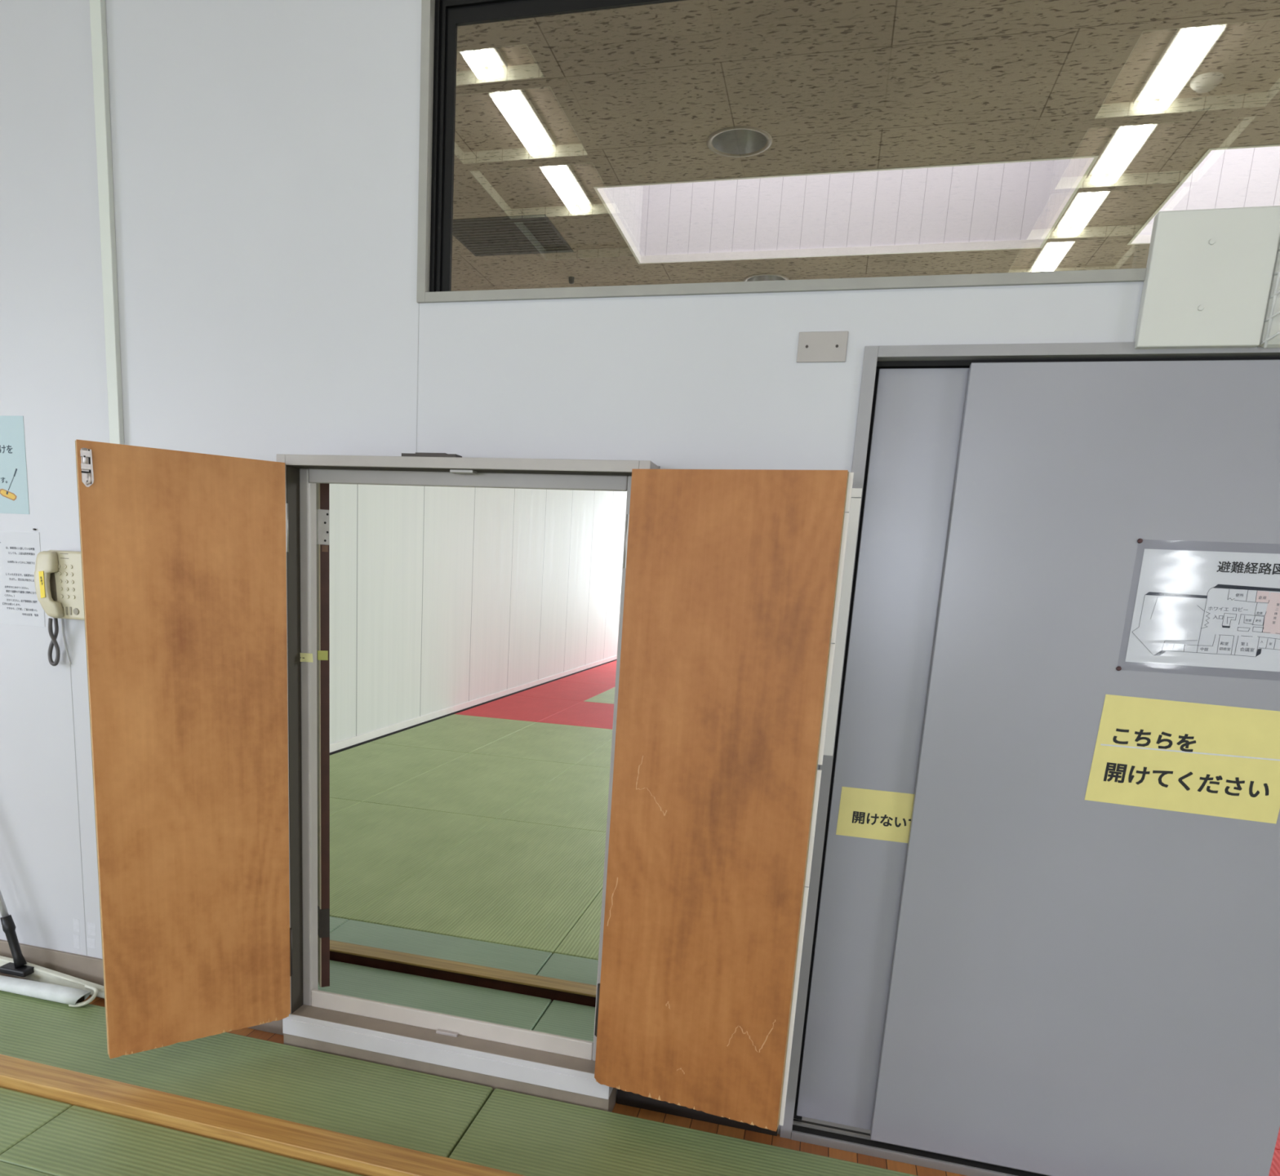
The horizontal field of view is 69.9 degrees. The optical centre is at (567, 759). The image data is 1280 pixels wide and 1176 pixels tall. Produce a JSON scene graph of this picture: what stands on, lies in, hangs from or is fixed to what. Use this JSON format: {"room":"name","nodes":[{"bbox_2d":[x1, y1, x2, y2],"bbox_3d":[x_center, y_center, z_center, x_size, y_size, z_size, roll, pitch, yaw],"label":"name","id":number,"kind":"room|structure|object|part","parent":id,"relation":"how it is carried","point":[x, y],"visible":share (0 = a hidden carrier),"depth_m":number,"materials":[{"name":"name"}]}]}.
{"room":"martial arts dojo","nodes":[
{"label":"martial arts dojo","id":0,"kind":"room"},
{"bbox_2d":[328,484,626,744],"bbox_3d":[-0.719,-2.675,10.644,0.100,3.995,15.740,6,12,15],"label":"wall","id":1,"kind":"structure","parent":0,"point":[442,597],"depth_m":9.39,"materials":[{"name":"white paint"}]},
{"bbox_2d":[329,655,617,752],"bbox_3d":[-0.756,-0.777,11.036,0.012,0.120,15.690,6,12,15],"label":"baseboard","id":2,"kind":"structure","parent":1,"relation":"attached to","point":[339,745],"depth_m":9.32,"materials":[{"name":"white paint"}]},
{"bbox_2d":[329,659,617,755],"bbox_3d":[-0.749,-0.745,11.039,0.007,0.057,15.690,6,12,15],"label":"trim","id":3,"kind":"structure","parent":1,"relation":"attached to","point":[491,700],"depth_m":9.30,"materials":[{"name":"black"}]},
{"bbox_2d":[83,995,966,1175],"bbox_3d":[-0.737,1.957,-1.969,11.600,0.100,9.760,6,12,15],"label":"floor","id":4,"kind":"structure","parent":0,"point":[761,1138],"depth_m":2.56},
{"bbox_2d":[0,1161,52,1175],"bbox_3d":[-1.532,1.080,1.810,1.818,0.045,0.908,6,12,15],"label":"mat","id":5,"kind":"object","parent":4,"relation":"on","point":[6,1170],"visible":1,"depth_m":2.19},
{"bbox_2d":[0,1087,71,1155],"bbox_3d":[-2.247,0.885,2.593,1.817,0.045,0.248,6,12,15],"label":"mat","id":6,"kind":"object","parent":4,"relation":"on","point":[21,1114],"visible":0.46,"depth_m":2.42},
{"bbox_2d":[0,1105,363,1175],"bbox_3d":[-0.499,1.071,2.123,1.817,0.045,0.248,6,12,15],"label":"mat","id":7,"kind":"object","parent":4,"relation":"on","point":[80,1141],"visible":1,"depth_m":2.28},
{"bbox_2d":[0,991,493,1158],"bbox_3d":[-1.136,0.915,2.733,1.817,0.045,0.347,6,12,15],"label":"mat","id":8,"kind":"object","parent":4,"relation":"on","point":[416,1111],"visible":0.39,"depth_m":2.65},
{"bbox_2d":[0,1054,524,1175],"bbox_3d":[-0.327,1.039,2.251,7.280,0.075,0.088,6,12,15],"label":"wooden strip","id":9,"kind":"object","parent":4,"relation":"on","point":[304,1143],"visible":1,"depth_m":2.38,"materials":[{"name":"brown wood"}]},
{"bbox_2d":[448,1088,917,1175],"bbox_3d":[0.616,1.101,2.262,1.820,0.045,0.347,6,12,15],"label":"mat","id":10,"kind":"object","parent":4,"relation":"on","point":[513,1132],"visible":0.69,"depth_m":2.40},
{"bbox_3d":[-2.882,0.730,3.203,1.814,0.045,0.347,6,12,15],"label":"mat","id":11,"kind":"object","parent":4,"relation":"on","visible":0},
{"bbox_2d":[0,890,104,1007],"bbox_3d":[-1.920,0.128,3.015,0.878,1.303,0.155,6,12,15],"label":"mop","id":12,"kind":"object","parent":11,"relation":"on","point":[45,984],"visible":0.98,"depth_m":3.09,"materials":[{"name":"white"}]},
{"bbox_2d":[0,915,26,968],"bbox_3d":[-1.902,0.626,3.133,0.092,0.181,0.039,8,12,23],"label":"handle","id":13,"kind":"object","parent":12,"relation":"attached to","point":[18,961],"depth_m":3.12,"materials":[{"name":"black plastic"}]},
{"bbox_2d":[0,0,1143,1134],"bbox_3d":[0.691,-0.903,2.213,11.600,3.995,0.060,6,12,15],"label":"wall","id":14,"kind":"structure","parent":0,"point":[265,153],"depth_m":2.51,"materials":[{"name":"white paint"}]},
{"bbox_2d":[0,415,29,514],"bbox_3d":[-1.803,-0.935,2.895,0.212,0.297,0.002,6,12,15],"label":"poster","id":15,"kind":"object","parent":14,"relation":"attached to","point":[14,495],"visible":1,"depth_m":2.88,"materials":[{"name":"blue paper"}]},
{"bbox_3d":[-1.762,-0.881,2.893,0.050,0.082,0.001,6,12,15],"label":"drawn handle","id":16,"kind":"part","parent":15,"relation":"part of","materials":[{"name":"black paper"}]},
{"bbox_2d":[0,530,44,626],"bbox_3d":[-1.788,-0.587,2.956,0.212,0.298,0.001,6,12,15],"label":"notice","id":17,"kind":"object","parent":14,"relation":"attached to","point":[20,604],"visible":0.99,"depth_m":2.95,"materials":[{"name":"grey paper"}]},
{"bbox_2d":[34,550,84,666],"bbox_3d":[-1.586,-0.471,2.876,0.174,0.366,0.080,6,12,15],"label":"wall telephone","id":18,"kind":"object","parent":14,"relation":"attached to","point":[58,577],"visible":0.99,"depth_m":2.85,"materials":[{"name":"beige plastic"}]},
{"bbox_3d":[-1.643,-0.376,2.919,0.034,0.157,0.060,-6,14,-37],"label":"coiled cord","id":19,"kind":"part","parent":18,"relation":"part of","materials":[{"name":"grey plastic"}]},
{"bbox_2d":[72,918,79,932],"bbox_3d":[-1.693,0.573,3.146,0.026,0.047,0.001,6,12,15],"label":"tape mark","id":20,"kind":"object","parent":14,"relation":"attached to","point":[76,922],"visible":1,"depth_m":3.15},
{"bbox_2d":[73,934,79,949],"bbox_3d":[-1.700,0.631,3.158,0.025,0.050,0.001,6,12,15],"label":"tape mark","id":21,"kind":"object","parent":14,"relation":"attached to","point":[76,938],"visible":1,"depth_m":3.16,"materials":[{"name":"white plastic"}]},
{"bbox_2d":[70,666,87,955],"bbox_3d":[-1.637,0.179,3.056,0.002,1.022,0.001,6,12,15],"label":"trim","id":22,"kind":"structure","parent":14,"relation":"attached to","point":[70,666],"depth_m":3.05,"materials":[{"name":"grey"}]},
{"bbox_2d":[86,937,95,949],"bbox_3d":[-1.641,0.633,3.142,0.035,0.036,0.001,6,12,15],"label":"tape mark","id":23,"kind":"object","parent":14,"relation":"attached to","point":[91,943],"visible":1,"depth_m":3.14,"materials":[{"name":"white plastic"}]},
{"bbox_2d":[87,922,96,936],"bbox_3d":[-1.633,0.583,3.130,0.034,0.046,0.001,6,12,15],"label":"tape mark","id":24,"kind":"object","parent":14,"relation":"attached to","point":[91,926],"visible":1,"depth_m":3.13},
{"bbox_2d":[89,0,124,444],"bbox_3d":[-1.348,-1.182,2.708,0.037,3.850,0.020,6,12,15],"label":"pipe","id":25,"kind":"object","parent":14,"relation":"attached to","point":[97,7],"depth_m":2.62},
{"bbox_2d":[0,939,284,1035],"bbox_3d":[-2.921,0.618,3.503,4.302,0.142,0.012,6,12,15],"label":"baseboard","id":26,"kind":"structure","parent":14,"relation":"attached to","point":[90,969],"depth_m":3.17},
{"bbox_2d":[416,303,419,445],"bbox_3d":[-0.406,-1.021,2.477,0.001,0.406,0.001,6,12,15],"label":"trim","id":27,"kind":"structure","parent":14,"relation":"attached to","point":[419,304],"depth_m":2.48,"materials":[{"name":"grey"}]},
{"bbox_2d":[276,453,659,1112],"bbox_3d":[-0.313,0.059,2.631,1.200,1.845,0.206,6,12,15],"label":"door frame","id":28,"kind":"structure","parent":14,"relation":"in","point":[557,1068],"depth_m":2.66,"materials":[{"name":"beige paint"}]},
{"bbox_2d":[75,439,292,1058],"bbox_3d":[-1.014,0.009,2.503,0.513,1.630,0.044,-5,14,-34],"label":"door","id":29,"kind":"structure","parent":28,"relation":"attached to","point":[183,553],"depth_m":2.47,"materials":[{"name":"brown wood"}]},
{"bbox_3d":[-1.165,-0.709,2.207,0.022,0.085,0.012,-5,14,-34],"label":"bolt rod","id":30,"kind":"part","parent":29,"relation":"part of","materials":[{"name":"metal"}]},
{"bbox_2d":[299,653,313,662],"bbox_3d":[-0.770,-0.297,2.658,0.065,0.027,0.002,6,12,17],"label":"sticky note","id":31,"kind":"object","parent":28,"relation":"attached to","point":[304,657],"visible":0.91,"depth_m":2.65,"materials":[{"name":"yellow paper"}]},
{"bbox_2d":[315,483,329,987],"bbox_3d":[-0.855,-0.129,3.071,0.034,1.707,0.483,-2,12,-23],"label":"door","id":32,"kind":"structure","parent":28,"relation":"attached to","point":[322,489],"depth_m":2.87,"materials":[{"name":"brown paint"}]},
{"bbox_2d":[316,649,328,660],"bbox_3d":[-0.758,-0.320,2.807,0.038,0.029,0.019,6,12,15],"label":"sticky note","id":33,"kind":"object","parent":32,"relation":"attached to","point":[321,655],"visible":1,"depth_m":2.81,"materials":[{"name":"yellow paper"}]},
{"bbox_3d":[-0.357,-0.800,2.402,0.154,0.011,0.043,6,12,15],"label":"latch plate","id":34,"kind":"part","parent":28,"relation":"part of","materials":[{"name":"metal"}]},
{"bbox_3d":[-0.361,0.858,2.771,1.042,0.069,0.162,6,12,15],"label":"sill","id":35,"kind":"part","parent":28,"relation":"part of","materials":[{"name":"paint"}]},
{"bbox_2d":[594,469,853,1132],"bbox_3d":[0.354,0.125,2.289,0.524,1.633,0.035,7,12,21],"label":"door","id":36,"kind":"structure","parent":28,"relation":"attached to","point":[734,577],"depth_m":2.25,"materials":[{"name":"brown wood"}]},
{"bbox_2d":[616,1088,777,1136],"bbox_3d":[0.372,0.970,2.617,0.464,0.135,0.012,6,12,15],"label":"baseboard","id":37,"kind":"structure","parent":14,"relation":"attached to","point":[624,1098],"depth_m":2.63,"materials":[{"name":"rubber"}]},
{"bbox_2d":[416,0,1146,303],"bbox_3d":[1.577,-1.421,1.851,4.058,0.828,0.062,6,12,15],"label":"window","id":38,"kind":"structure","parent":14,"relation":"in","point":[440,19],"depth_m":2.31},
{"bbox_3d":[1.580,-1.414,1.867,4.048,0.798,0.034,6,12,15],"label":"sash","id":39,"kind":"part","parent":38,"relation":"part of","materials":[{"name":"clear glass"}]},
{"bbox_2d":[796,331,848,362],"bbox_3d":[0.611,-0.989,2.186,0.114,0.068,0.006,6,12,15],"label":"blank plate","id":40,"kind":"object","parent":14,"relation":"attached to","point":[816,346],"visible":1,"depth_m":2.18,"materials":[{"name":"beige paint"}]},
{"bbox_2d":[779,342,1279,1175],"bbox_3d":[1.598,0.132,2.158,1.942,2.082,0.115,6,12,15],"label":"door frame","id":41,"kind":"structure","parent":14,"relation":"in","point":[797,1128],"depth_m":2.28,"materials":[{"name":"grey paint"}]},
{"bbox_2d":[796,368,969,1130],"bbox_3d":[1.117,0.077,2.287,0.862,1.992,0.022,6,12,15],"label":"sliding door","id":42,"kind":"structure","parent":41,"relation":"attached to","point":[918,416],"depth_m":2.33,"materials":[{"name":"grey metal"}]},
{"bbox_2d":[835,786,914,843],"bbox_3d":[0.879,0.153,2.357,0.343,0.131,0.001,6,12,15],"label":"paper sign","id":43,"kind":"object","parent":42,"relation":"attached to","point":[884,815],"visible":0.48,"depth_m":2.38,"materials":[{"name":"yellow paper"}]},
{"bbox_2d":[870,360,1279,1175],"bbox_3d":[1.330,0.108,2.198,0.922,2.003,0.026,6,12,15],"label":"sliding door","id":44,"kind":"structure","parent":41,"relation":"attached to","point":[1078,987],"depth_m":2.21,"materials":[{"name":"grey metal"}]},
{"bbox_2d":[1084,694,1279,823],"bbox_3d":[1.452,-0.002,2.127,0.407,0.268,0.001,6,12,15],"label":"paper sign","id":45,"kind":"object","parent":44,"relation":"attached to","point":[1219,761],"visible":1,"depth_m":2.13,"materials":[{"name":"yellow paper"}]},
{"bbox_2d":[1115,538,1279,677],"bbox_3d":[1.502,-0.333,2.048,0.440,0.302,0.006,6,12,15],"label":"map","id":46,"kind":"object","parent":44,"relation":"attached to","point":[1209,609],"visible":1,"depth_m":2.06,"materials":[{"name":"white paper"}]},
{"bbox_2d":[1133,205,1279,349],"bbox_3d":[1.365,-1.023,1.946,0.232,0.270,0.035,6,12,15],"label":"box","id":47,"kind":"object","parent":14,"relation":"attached to","point":[1207,282],"visible":1,"depth_m":1.93,"materials":[{"name":"beige metal"}]},
{"bbox_2d":[1257,237,1279,348],"bbox_3d":[1.606,-1.008,1.857,0.280,0.315,0.078,6,12,15],"label":"guard","id":48,"kind":"object","parent":14,"relation":"attached to","point":[1270,335],"visible":0.77,"depth_m":1.92,"materials":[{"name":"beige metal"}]},
{"bbox_2d":[451,0,1279,291],"bbox_3d":[4.314,-4.123,8.921,10.164,0.030,15.740,6,12,15],"label":"ceiling","id":49,"kind":"structure","parent":0,"point":[551,110],"depth_m":4.75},
{"bbox_2d":[452,214,573,256],"bbox_3d":[-0.445,-3.935,6.869,0.818,0.010,0.744,6,12,15],"label":"ceiling vent","id":50,"kind":"object","parent":49,"relation":"in","point":[532,233],"visible":0.9,"depth_m":6.84,"materials":[{"name":"grey metal"}]},
{"bbox_2d":[568,276,574,284],"bbox_3d":[0.036,-4.066,7.745,0.052,0.050,0.052,6,12,15],"label":"sprinkler","id":51,"kind":"object","parent":49,"relation":"attached to","point":[571,279],"visible":1,"depth_m":7.73,"materials":[{"name":"grey metal"}]},
{"bbox_2d":[706,125,772,157],"bbox_3d":[0.990,-3.638,5.196,0.372,0.227,0.372,6,12,15],"label":"recessed light","id":52,"kind":"object","parent":49,"relation":"in","point":[732,141],"visible":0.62,"depth_m":5.33,"materials":[{"name":"grey metal"}]},
{"bbox_2d":[743,273,788,281],"bbox_3d":[1.656,-4.077,7.546,0.372,0.227,0.372,6,12,15],"label":"recessed light","id":53,"kind":"object","parent":49,"relation":"in","point":[761,277],"visible":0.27,"depth_m":7.66,"materials":[{"name":"grey metal"}]},
{"bbox_2d":[602,158,1088,255],"bbox_3d":[1.818,-4.250,6.122,3.032,1.070,1.553,6,12,15],"label":"skylight","id":54,"kind":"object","parent":49,"relation":"attached to","point":[1013,201],"depth_m":6.82,"materials":[{"name":"white metal"}]},
{"bbox_2d":[593,155,1098,264],"bbox_3d":[1.791,-3.719,6.229,2.952,0.054,1.473,6,12,15],"label":"trim","id":55,"kind":"structure","parent":49,"relation":"attached to","point":[1033,243],"depth_m":6.69,"materials":[{"name":"white paint"}]},
{"bbox_2d":[1127,143,1279,244],"bbox_3d":[4.797,-3.400,5.420,2.214,0.054,1.473,6,12,15],"label":"trim","id":56,"kind":"structure","parent":49,"relation":"attached to","point":[1136,239],"depth_m":5.58,"materials":[{"name":"white paint"}]},
{"bbox_2d":[1138,146,1279,235],"bbox_3d":[4.825,-3.931,5.313,2.294,1.070,1.553,6,12,15],"label":"skylight","id":57,"kind":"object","parent":49,"relation":"attached to","point":[1250,177],"depth_m":6.18,"materials":[{"name":"white metal"}]},
{"bbox_3d":[4.108,-0.148,9.722,10.164,0.100,15.740,6,12,15],"label":"floor","id":58,"kind":"structure","parent":0,"visible":0},
{"bbox_2d":[329,916,348,933],"bbox_3d":[-1.833,0.630,3.967,1.814,0.045,0.278,6,12,15],"label":"mat","id":59,"kind":"object","parent":58,"relation":"on","point":[335,922],"visible":0.16,"depth_m":3.81,"materials":[{"name":"green"}]},
{"bbox_2d":[329,797,360,816],"bbox_3d":[-1.987,0.400,5.064,0.907,0.045,1.787,6,12,15],"label":"mat","id":60,"kind":"object","parent":58,"relation":"on","point":[336,805],"visible":0.09,"depth_m":5.69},
{"bbox_2d":[329,742,467,802],"bbox_3d":[-1.495,0.082,6.769,0.907,0.045,1.813,6,12,15],"label":"mat","id":61,"kind":"object","parent":58,"relation":"on","point":[362,772],"visible":0.46,"depth_m":6.82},
{"bbox_2d":[329,801,495,919],"bbox_3d":[-1.115,0.492,4.830,0.906,0.045,1.787,6,12,15],"label":"mat","id":62,"kind":"object","parent":58,"relation":"on","point":[375,848],"visible":0.45,"depth_m":4.90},
{"bbox_2d":[317,960,551,1031],"bbox_3d":[-0.975,0.808,3.304,1.816,0.045,0.346,6,12,15],"label":"mat","id":63,"kind":"object","parent":58,"relation":"on","point":[523,1011],"visible":0.14,"depth_m":3.21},
{"bbox_2d":[329,920,551,975],"bbox_3d":[-0.529,0.768,3.616,0.898,0.045,0.278,6,12,15],"label":"mat","id":64,"kind":"object","parent":58,"relation":"on","point":[516,959],"visible":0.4,"depth_m":3.63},
{"bbox_2d":[369,714,536,753],"bbox_3d":[-0.995,-0.241,8.499,0.907,0.045,1.842,6,12,15],"label":"mat","id":65,"kind":"object","parent":58,"relation":"on","point":[455,732],"visible":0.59,"depth_m":8.36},
{"bbox_2d":[329,940,596,1007],"bbox_3d":[-0.532,0.792,3.421,4.630,0.076,0.080,6,12,15],"label":"wooden strip","id":66,"kind":"object","parent":58,"relation":"on","point":[538,986],"visible":0.21,"depth_m":3.36,"materials":[{"name":"brown wood"}]},
{"bbox_2d":[363,753,574,818],"bbox_3d":[-0.623,0.174,6.534,0.906,0.045,1.813,6,12,15],"label":"mat","id":67,"kind":"object","parent":58,"relation":"on","point":[488,786],"visible":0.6,"depth_m":6.35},
{"bbox_2d":[350,818,606,955],"bbox_3d":[-0.246,0.585,4.596,0.900,0.045,1.787,6,12,15],"label":"mat","id":68,"kind":"object","parent":58,"relation":"on","point":[523,885],"visible":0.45,"depth_m":4.32,"materials":[{"name":"green wicker"}]},
{"bbox_2d":[455,695,582,722],"bbox_3d":[-0.496,-0.563,10.227,0.907,0.045,1.810,6,12,15],"label":"mat","id":69,"kind":"object","parent":58,"relation":"on","point":[518,708],"visible":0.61,"depth_m":10.11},
{"bbox_2d":[469,722,612,764],"bbox_3d":[-0.123,-0.148,8.264,0.906,0.045,1.842,6,12,15],"label":"mat","id":70,"kind":"object","parent":58,"relation":"on","point":[539,741],"visible":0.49,"depth_m":8.10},
{"bbox_2d":[497,764,609,832],"bbox_3d":[0.246,0.267,6.300,0.900,0.045,1.813,6,12,15],"label":"mat","id":71,"kind":"object","parent":58,"relation":"on","point":[577,798],"visible":0.35,"depth_m":6.01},
{"bbox_2d":[511,680,614,701],"bbox_3d":[0.000,-0.884,11.945,0.907,0.045,1.818,6,12,15],"label":"mat","id":72,"kind":"object","parent":58,"relation":"on","point":[553,690],"visible":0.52,"depth_m":11.84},
{"bbox_2d":[533,1000,595,1042],"bbox_3d":[0.740,0.990,2.842,1.744,0.045,0.346,6,12,15],"label":"mat","id":73,"kind":"object","parent":58,"relation":"on","point":[563,1019],"visible":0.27,"depth_m":3.07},
{"bbox_2d":[537,953,598,985],"bbox_3d":[0.776,0.907,3.265,1.811,0.045,0.278,6,12,15],"label":"mat","id":74,"kind":"object","parent":58,"relation":"on","point":[560,966],"visible":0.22,"depth_m":3.48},
{"bbox_2d":[537,701,613,729],"bbox_3d":[0.376,-0.471,9.992,0.906,0.045,1.810,6,12,15],"label":"mat","id":75,"kind":"object","parent":58,"relation":"on","point":[588,714],"visible":0.4,"depth_m":9.77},
{"bbox_2d":[553,888,602,960],"bbox_3d":[0.626,0.677,4.361,0.912,0.045,1.787,6,12,15],"label":"mat","id":76,"kind":"object","parent":58,"relation":"on","point":[582,940],"visible":0.11,"depth_m":3.80,"materials":[{"name":"green wicker"}]},
{"bbox_2d":[555,670,616,686],"bbox_3d":[0.497,-1.205,13.666,0.907,0.045,1.818,6,12,15],"label":"mat","id":77,"kind":"object","parent":58,"relation":"on","point":[588,677],"visible":0.47,"depth_m":13.47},
{"bbox_2d":[575,740,611,768],"bbox_3d":[0.746,-0.056,8.030,0.900,0.045,1.842,6,12,15],"label":"mat","id":78,"kind":"object","parent":58,"relation":"on","point":[601,757],"visible":0.12,"depth_m":7.55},
{"bbox_2d":[584,687,614,704],"bbox_3d":[0.873,-0.791,11.710,0.906,0.045,1.818,6,12,15],"label":"mat","id":79,"kind":"object","parent":58,"relation":"on","point":[608,696],"visible":0.15,"depth_m":11.35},
{"bbox_2d":[588,662,616,672],"bbox_3d":[0.994,-1.526,15.387,0.907,0.045,1.818,6,12,15],"label":"mat","id":80,"kind":"object","parent":58,"relation":"on","point":[610,667],"visible":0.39,"depth_m":15.10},
{"bbox_2d":[1268,1149,1279,1175],"bbox_3d":[2.503,1.190,2.304,1.818,0.045,0.220,6,12,15],"label":"mat","id":81,"kind":"object","parent":58,"relation":"on","point":[1274,1171],"visible":0.02,"depth_m":2.48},
{"bbox_2d":[1275,1127,1279,1150],"bbox_3d":[2.657,1.090,2.838,1.818,0.045,0.905,6,12,15],"label":"mat","id":82,"kind":"object","parent":58,"relation":"on","point":[1277,1143],"visible":0.02,"depth_m":2.58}
]}

